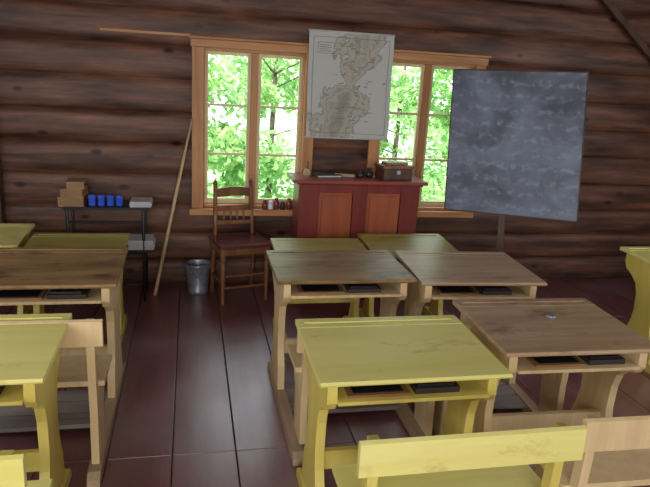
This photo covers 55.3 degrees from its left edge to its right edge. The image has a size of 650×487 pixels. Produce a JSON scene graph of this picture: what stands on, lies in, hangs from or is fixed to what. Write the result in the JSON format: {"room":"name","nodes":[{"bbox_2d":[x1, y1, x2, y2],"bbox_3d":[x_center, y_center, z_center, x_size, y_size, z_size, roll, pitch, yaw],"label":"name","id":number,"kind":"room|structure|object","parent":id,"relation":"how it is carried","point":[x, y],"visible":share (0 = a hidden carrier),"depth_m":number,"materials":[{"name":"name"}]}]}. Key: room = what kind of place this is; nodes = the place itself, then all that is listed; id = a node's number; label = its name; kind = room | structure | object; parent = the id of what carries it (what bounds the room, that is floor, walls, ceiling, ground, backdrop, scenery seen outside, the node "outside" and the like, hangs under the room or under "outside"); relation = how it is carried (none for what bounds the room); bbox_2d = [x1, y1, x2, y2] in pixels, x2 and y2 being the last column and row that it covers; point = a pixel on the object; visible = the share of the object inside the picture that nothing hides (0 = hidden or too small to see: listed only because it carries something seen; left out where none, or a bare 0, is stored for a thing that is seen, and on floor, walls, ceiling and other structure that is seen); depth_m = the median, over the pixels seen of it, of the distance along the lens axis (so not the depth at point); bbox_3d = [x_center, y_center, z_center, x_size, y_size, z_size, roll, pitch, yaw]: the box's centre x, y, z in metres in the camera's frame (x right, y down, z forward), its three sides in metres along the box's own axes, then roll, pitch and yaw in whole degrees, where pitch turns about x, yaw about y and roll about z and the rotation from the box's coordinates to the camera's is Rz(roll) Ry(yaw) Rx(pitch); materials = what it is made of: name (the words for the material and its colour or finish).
{"room":"classroom","nodes":[
{"label":"classroom","id":0,"kind":"room"},
{"bbox_2d":[0,0,649,284],"bbox_3d":[0.113,-1.129,4.904,7.100,3.007,0.186,0,16,-12],"label":"wall","id":1,"kind":"structure","parent":0,"point":[112,110],"depth_m":4.72,"materials":[{"name":"brown wood"}]},
{"bbox_2d":[0,161,4,222],"bbox_3d":[-2.325,-1.093,4.241,0.095,3.000,0.080,0,16,-12],"label":"trim","id":2,"kind":"structure","parent":1,"relation":"attached to","point":[2,211],"depth_m":4.45,"materials":[{"name":"brown wood"}]},
{"bbox_2d":[99,27,189,36],"bbox_3d":[-1.270,-1.496,4.388,0.620,0.020,0.015,0,16,-12],"label":"trim","id":3,"kind":"structure","parent":1,"relation":"attached to","point":[100,28],"depth_m":4.38,"materials":[{"name":"brown wood"}]},
{"bbox_2d":[192,46,312,207],"bbox_3d":[-0.563,-0.849,4.823,0.925,1.245,0.215,0,16,-12],"label":"window","id":4,"kind":"structure","parent":1,"relation":"in","point":[200,55],"depth_m":4.73,"materials":[{"name":"brown wood"}]},
{"bbox_2d":[189,207,473,217],"bbox_3d":[0.100,-0.249,5.009,2.340,0.048,0.080,0,16,-12],"label":"trim","id":5,"kind":"structure","parent":1,"relation":"attached to","point":[205,210],"depth_m":4.87,"materials":[{"name":"brown wood"}]},
{"bbox_2d":[262,199,267,209],"bbox_3d":[-0.471,-0.306,4.858,0.046,0.076,0.046,0,16,-12],"label":"glass jar","id":6,"kind":"object","parent":5,"relation":"on","point":[264,203],"visible":1,"depth_m":4.84,"materials":[{"name":"red glass"}]},
{"bbox_2d":[268,201,273,209],"bbox_3d":[-0.427,-0.301,4.869,0.046,0.066,0.046,0,16,-12],"label":"glass jar","id":7,"kind":"object","parent":5,"relation":"on","point":[270,204],"visible":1,"depth_m":4.85,"materials":[{"name":"white glass"}]},
{"bbox_2d":[273,198,278,209],"bbox_3d":[-0.383,-0.313,4.875,0.046,0.091,0.046,0,16,-12],"label":"glass jar","id":8,"kind":"object","parent":5,"relation":"on","point":[276,202],"visible":1,"depth_m":4.86,"materials":[{"name":"red glass"}]},
{"bbox_2d":[280,201,285,209],"bbox_3d":[-0.334,-0.301,4.889,0.046,0.066,0.046,0,16,-12],"label":"glass jar","id":9,"kind":"object","parent":5,"relation":"on","point":[282,204],"visible":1,"depth_m":4.87,"materials":[{"name":"black glass"}]},
{"bbox_2d":[286,198,291,209],"bbox_3d":[-0.285,-0.313,4.896,0.046,0.091,0.046,0,16,-12],"label":"glass jar","id":10,"kind":"object","parent":5,"relation":"on","point":[288,202],"visible":1,"depth_m":4.88,"materials":[{"name":"red glass"}]},
{"bbox_2d":[188,35,491,65],"bbox_3d":[0.169,-1.455,4.694,2.350,0.075,0.050,0,16,-12],"label":"trim","id":11,"kind":"structure","parent":1,"relation":"attached to","point":[198,41],"depth_m":4.59,"materials":[{"name":"brown wood"}]},
{"bbox_2d":[304,29,394,140],"bbox_3d":[0.192,-1.215,4.726,0.680,0.834,0.034,0,16,-12],"label":"map","id":12,"kind":"object","parent":1,"relation":"attached to","point":[350,73],"visible":1,"depth_m":4.72},
{"bbox_2d":[366,60,485,209],"bbox_3d":[0.781,-0.849,5.115,0.925,1.245,0.215,0,16,-12],"label":"window","id":13,"kind":"structure","parent":1,"relation":"in","point":[418,159],"depth_m":5.00,"materials":[{"name":"brown wood"}]},
{"bbox_2d":[600,0,649,60],"bbox_3d":[2.337,-1.893,5.028,1.210,0.960,0.040,0,16,-12],"label":"trim","id":14,"kind":"structure","parent":1,"relation":"attached to","point":[608,4],"depth_m":5.08,"materials":[{"name":"brown wood"}]},
{"bbox_2d":[0,278,649,486],"bbox_3d":[0.782,1.365,1.821,7.100,0.100,7.570,0,16,-12],"label":"floor","id":15,"kind":"structure","parent":0,"point":[197,406],"depth_m":3.39,"materials":[{"name":"black reddish-brown painted wood planks"}]},
{"bbox_2d":[0,223,34,313],"bbox_3d":[-2.263,0.219,4.014,0.640,0.601,0.500,0,16,-12],"label":"school desk","id":16,"kind":"object","parent":15,"relation":"on","point":[11,234],"visible":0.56,"depth_m":4.07,"materials":[{"name":"yellow paint"}]},
{"bbox_2d":[0,313,71,486],"bbox_3d":[-1.251,0.761,2.027,0.755,0.722,1.035,0,16,-12],"label":"school desk","id":17,"kind":"object","parent":15,"relation":"on","point":[30,354],"visible":0.9,"depth_m":2.21,"materials":[{"name":"yellow paint"}]},
{"bbox_2d":[0,247,127,486],"bbox_3d":[-1.345,0.509,2.926,0.712,0.722,1.120,0,16,-12],"label":"school desk","id":18,"kind":"object","parent":15,"relation":"on","point":[28,275],"visible":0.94,"depth_m":2.92,"materials":[{"name":"brown wood"}]},
{"bbox_2d":[24,233,129,342],"bbox_3d":[-1.553,0.291,3.905,0.590,0.601,0.525,0,16,-12],"label":"school desk","id":19,"kind":"object","parent":15,"relation":"on","point":[37,239],"visible":0.3,"depth_m":3.94,"materials":[{"name":"yellow paint"}]},
{"bbox_2d":[61,200,156,301],"bbox_3d":[-1.561,0.056,4.555,0.620,0.710,0.260,0,16,-12],"label":"table","id":20,"kind":"object","parent":15,"relation":"on","point":[142,244],"visible":0.73,"depth_m":4.46,"materials":[{"name":"metal"}]},
{"bbox_2d":[58,195,86,206],"bbox_3d":[-1.786,-0.315,4.389,0.170,0.065,0.200,-1,16,-16],"label":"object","id":21,"kind":"object","parent":20,"relation":"on","point":[63,201],"visible":0.81,"depth_m":4.30,"materials":[{"name":"cardboard"}]},
{"bbox_2d":[60,185,88,196],"bbox_3d":[-1.770,-0.373,4.387,0.150,0.050,0.180,1,15,-8],"label":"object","id":22,"kind":"object","parent":21,"relation":"on","point":[64,191],"visible":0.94,"depth_m":4.31,"materials":[{"name":"cardboard"}]},
{"bbox_2d":[66,178,84,188],"bbox_3d":[-1.760,-0.424,4.385,0.120,0.050,0.160,-2,16,-20],"label":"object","id":23,"kind":"object","parent":22,"relation":"on","point":[72,183],"visible":1,"depth_m":4.33,"materials":[{"name":"cardboard"}]},
{"bbox_2d":[87,194,95,205],"bbox_3d":[-1.646,-0.306,4.378,0.059,0.070,0.060,13,18,31],"label":"enamel mug","id":24,"kind":"object","parent":20,"relation":"on","point":[91,198],"visible":1,"depth_m":4.36,"materials":[{"name":"blue metal"}]},
{"bbox_2d":[97,195,104,205],"bbox_3d":[-1.585,-0.306,4.391,0.059,0.070,0.060,13,18,31],"label":"enamel mug","id":25,"kind":"object","parent":20,"relation":"on","point":[101,198],"visible":1,"depth_m":4.38,"materials":[{"name":"blue metal"}]},
{"bbox_2d":[106,195,113,205],"bbox_3d":[-1.525,-0.306,4.405,0.059,0.070,0.060,13,18,31],"label":"enamel mug","id":26,"kind":"object","parent":20,"relation":"on","point":[110,198],"visible":1,"depth_m":4.39,"materials":[{"name":"blue metal"}]},
{"bbox_2d":[115,195,123,205],"bbox_3d":[-1.464,-0.306,4.418,0.059,0.070,0.060,13,18,31],"label":"enamel mug","id":27,"kind":"object","parent":20,"relation":"on","point":[119,198],"visible":1,"depth_m":4.40,"materials":[{"name":"blue metal"}]},
{"bbox_2d":[129,197,152,206],"bbox_3d":[-1.327,-0.299,4.483,0.152,0.039,0.180,0,16,-12],"label":"paper stack","id":28,"kind":"object","parent":20,"relation":"on","point":[135,201],"visible":1,"depth_m":4.41,"materials":[{"name":"white paper"}]},
{"bbox_2d":[153,119,192,295],"bbox_3d":[-1.142,-0.261,4.649,0.335,1.325,0.028,-10,20,-41],"label":"pole","id":29,"kind":"object","parent":15,"relation":"on","point":[191,120],"visible":1,"depth_m":4.65,"materials":[{"name":"brown wood"}]},
{"bbox_2d":[184,259,210,294],"bbox_3d":[-0.988,0.263,4.814,0.204,0.240,0.198,0,16,-12],"label":"bucket","id":30,"kind":"object","parent":15,"relation":"on","point":[197,270],"visible":1,"depth_m":4.76,"materials":[{"name":"silver metal"}]},
{"bbox_2d":[208,179,271,305],"bbox_3d":[-0.650,-0.019,4.696,0.400,0.887,0.385,-4,17,-26],"label":"wooden chair","id":31,"kind":"object","parent":15,"relation":"on","point":[226,244],"visible":0.98,"depth_m":4.69,"materials":[{"name":"brown wood"}]},
{"bbox_2d":[270,238,365,337],"bbox_3d":[-0.038,0.321,4.125,0.615,0.601,0.505,0,16,-12],"label":"school desk","id":32,"kind":"object","parent":15,"relation":"on","point":[277,243],"visible":0.35,"depth_m":4.16,"materials":[{"name":"yellow paint"}]},
{"bbox_2d":[266,250,434,465],"bbox_3d":[0.112,0.518,3.231,0.750,0.711,1.015,0,16,-12],"label":"school desk","id":33,"kind":"object","parent":15,"relation":"on","point":[297,274],"visible":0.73,"depth_m":3.21,"materials":[{"name":"brown wood"}]},
{"bbox_2d":[287,172,427,299],"bbox_3d":[0.215,-0.042,4.833,1.030,0.955,0.330,0,16,-12],"label":"desk","id":34,"kind":"object","parent":15,"relation":"on","point":[344,207],"visible":0.5,"depth_m":4.65,"materials":[{"name":"red paint"}]},
{"bbox_2d":[303,161,310,175],"bbox_3d":[-0.132,-0.567,4.665,0.070,0.105,0.070,0,16,-12],"label":"bell","id":35,"kind":"object","parent":34,"relation":"on","point":[307,172],"visible":1,"depth_m":4.65,"materials":[{"name":"gold metal"}]},
{"bbox_2d":[311,172,341,177],"bbox_3d":[0.010,-0.515,4.668,0.200,0.020,0.140,-3,17,-22],"label":"book","id":36,"kind":"object","parent":34,"relation":"on","point":[315,174],"visible":0.94,"depth_m":4.63,"materials":[{"name":"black paper"}]},
{"bbox_2d":[334,170,354,177],"bbox_3d":[0.151,-0.528,4.727,0.160,0.030,0.120,4,15,2],"label":"book","id":37,"kind":"object","parent":34,"relation":"on","point":[348,174],"visible":0.83,"depth_m":4.67,"materials":[{"name":"brown paper"}]},
{"bbox_2d":[357,169,363,177],"bbox_3d":[0.267,-0.531,4.709,0.052,0.058,0.052,0,16,-12],"label":"inkwell","id":38,"kind":"object","parent":34,"relation":"on","point":[360,174],"visible":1,"depth_m":4.69,"materials":[{"name":"black stone"}]},
{"bbox_2d":[365,167,372,177],"bbox_3d":[0.340,-0.545,4.753,0.062,0.070,0.062,0,16,-12],"label":"inkwell","id":39,"kind":"object","parent":34,"relation":"on","point":[368,173],"visible":1,"depth_m":4.73,"materials":[{"name":"black glass"}]},
{"bbox_2d":[375,161,414,179],"bbox_3d":[0.531,-0.566,4.767,0.256,0.125,0.176,-2,16,-20],"label":"wooden box","id":40,"kind":"object","parent":34,"relation":"on","point":[385,170],"visible":1,"depth_m":4.70,"materials":[{"name":"brown wood"}]},
{"bbox_2d":[357,233,457,316],"bbox_3d":[0.574,0.286,4.383,0.620,0.601,0.520,0,16,-12],"label":"school desk","id":41,"kind":"object","parent":15,"relation":"on","point":[391,243],"visible":0.44,"depth_m":4.38,"materials":[{"name":"yellow paint"}]},
{"bbox_2d":[295,315,586,486],"bbox_3d":[0.317,0.782,2.289,0.740,0.722,0.965,0,16,-12],"label":"school desk","id":42,"kind":"object","parent":15,"relation":"on","point":[355,361],"visible":1,"depth_m":2.19,"materials":[{"name":"yellow paint"}]},
{"bbox_2d":[394,251,568,435],"bbox_3d":[0.810,0.526,3.353,0.690,0.711,1.015,1,16,-9],"label":"school desk","id":43,"kind":"object","parent":15,"relation":"on","point":[440,275],"visible":0.49,"depth_m":3.33,"materials":[{"name":"beige wood"}]},
{"bbox_2d":[444,69,588,251],"bbox_3d":[1.387,-0.387,4.715,1.002,1.821,0.423,7,16,14],"label":"chalkboard","id":44,"kind":"object","parent":15,"relation":"on","point":[516,142],"visible":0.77,"depth_m":4.51,"materials":[{"name":"stone"}]},
{"bbox_2d":[452,298,649,486],"bbox_3d":[1.024,0.754,2.554,0.700,0.717,1.127,0,16,-12],"label":"school desk","id":45,"kind":"object","parent":15,"relation":"on","point":[534,335],"visible":0.85,"depth_m":2.57,"materials":[{"name":"beige wood"}]},
{"bbox_2d":[620,247,649,373],"bbox_3d":[2.331,0.437,4.016,0.680,0.706,0.570,0,16,-12],"label":"school desk","id":46,"kind":"object","parent":15,"relation":"on","point":[637,260],"visible":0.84,"depth_m":3.98,"materials":[{"name":"yellow paint"}]},
{"label":"outside","id":47,"kind":"structure","parent":0,"visible":0},
{"bbox_2d":[208,54,451,197],"bbox_3d":[0.425,-8.824,16.902,36.000,12.761,26.000,0,16,-12],"label":"ground","id":48,"kind":"structure","parent":47,"point":[284,121],"depth_m":14.84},
{"bbox_2d":[208,55,244,196],"bbox_3d":[-2.148,-2.019,8.391,2.537,4.186,2.272,9,16,18],"label":"birch tree","id":49,"kind":"object","parent":48,"relation":"on","point":[232,177],"visible":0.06,"depth_m":8.69,"materials":[{"name":"green plant"}]},
{"bbox_2d":[208,54,381,197],"bbox_3d":[-0.716,-2.093,8.666,3.165,4.425,2.213,-1,16,-17],"label":"birch tree","id":50,"kind":"object","parent":48,"relation":"on","point":[271,168],"visible":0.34,"depth_m":8.29,"materials":[{"name":"green plant"}]},
{"bbox_2d":[295,66,452,200],"bbox_3d":[1.021,-1.963,9.214,2.996,3.965,2.434,0,16,-12],"label":"birch tree","id":51,"kind":"object","parent":48,"relation":"on","point":[399,100],"visible":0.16,"depth_m":8.95,"materials":[{"name":"green plant"}]},
{"bbox_2d":[395,68,452,200],"bbox_3d":[2.762,-2.314,10.287,3.242,4.057,2.417,-5,18,-29],"label":"birch tree","id":52,"kind":"object","parent":48,"relation":"on","point":[445,121],"visible":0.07,"depth_m":9.97,"materials":[{"name":"green plant"}]}
]}

